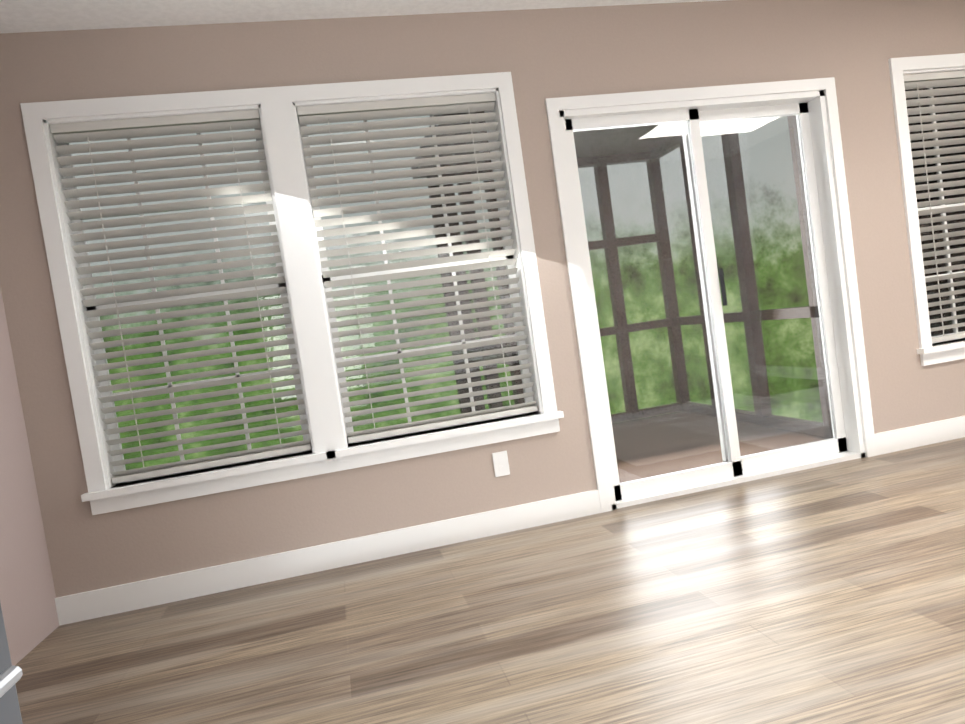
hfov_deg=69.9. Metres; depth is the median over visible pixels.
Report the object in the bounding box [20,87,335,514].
window
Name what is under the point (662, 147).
screened porch
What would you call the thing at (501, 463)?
electrical outlet plate
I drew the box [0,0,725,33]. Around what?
ceiling
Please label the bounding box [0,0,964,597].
wall
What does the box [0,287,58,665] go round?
wall
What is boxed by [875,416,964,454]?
baseboard
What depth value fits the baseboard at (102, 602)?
3.22 m
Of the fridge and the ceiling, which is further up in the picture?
the ceiling
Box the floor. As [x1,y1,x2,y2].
[15,437,964,723]
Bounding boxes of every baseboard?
[55,489,600,625]
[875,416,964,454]
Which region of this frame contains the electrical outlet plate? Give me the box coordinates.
[492,451,509,476]
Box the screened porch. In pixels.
[411,111,832,482]
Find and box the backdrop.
[70,115,822,469]
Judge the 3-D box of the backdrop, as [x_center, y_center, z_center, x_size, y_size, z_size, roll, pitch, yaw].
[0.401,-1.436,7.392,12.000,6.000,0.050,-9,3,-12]
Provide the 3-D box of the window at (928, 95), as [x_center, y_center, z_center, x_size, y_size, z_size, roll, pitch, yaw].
[2.878,-0.909,4.043,1.110,1.720,0.210,-9,3,-12]
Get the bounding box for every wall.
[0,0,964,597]
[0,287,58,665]
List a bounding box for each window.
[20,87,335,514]
[274,72,563,471]
[888,53,964,365]
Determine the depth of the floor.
2.35 m
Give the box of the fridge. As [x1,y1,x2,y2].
[0,603,22,723]
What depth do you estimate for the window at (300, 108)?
3.34 m

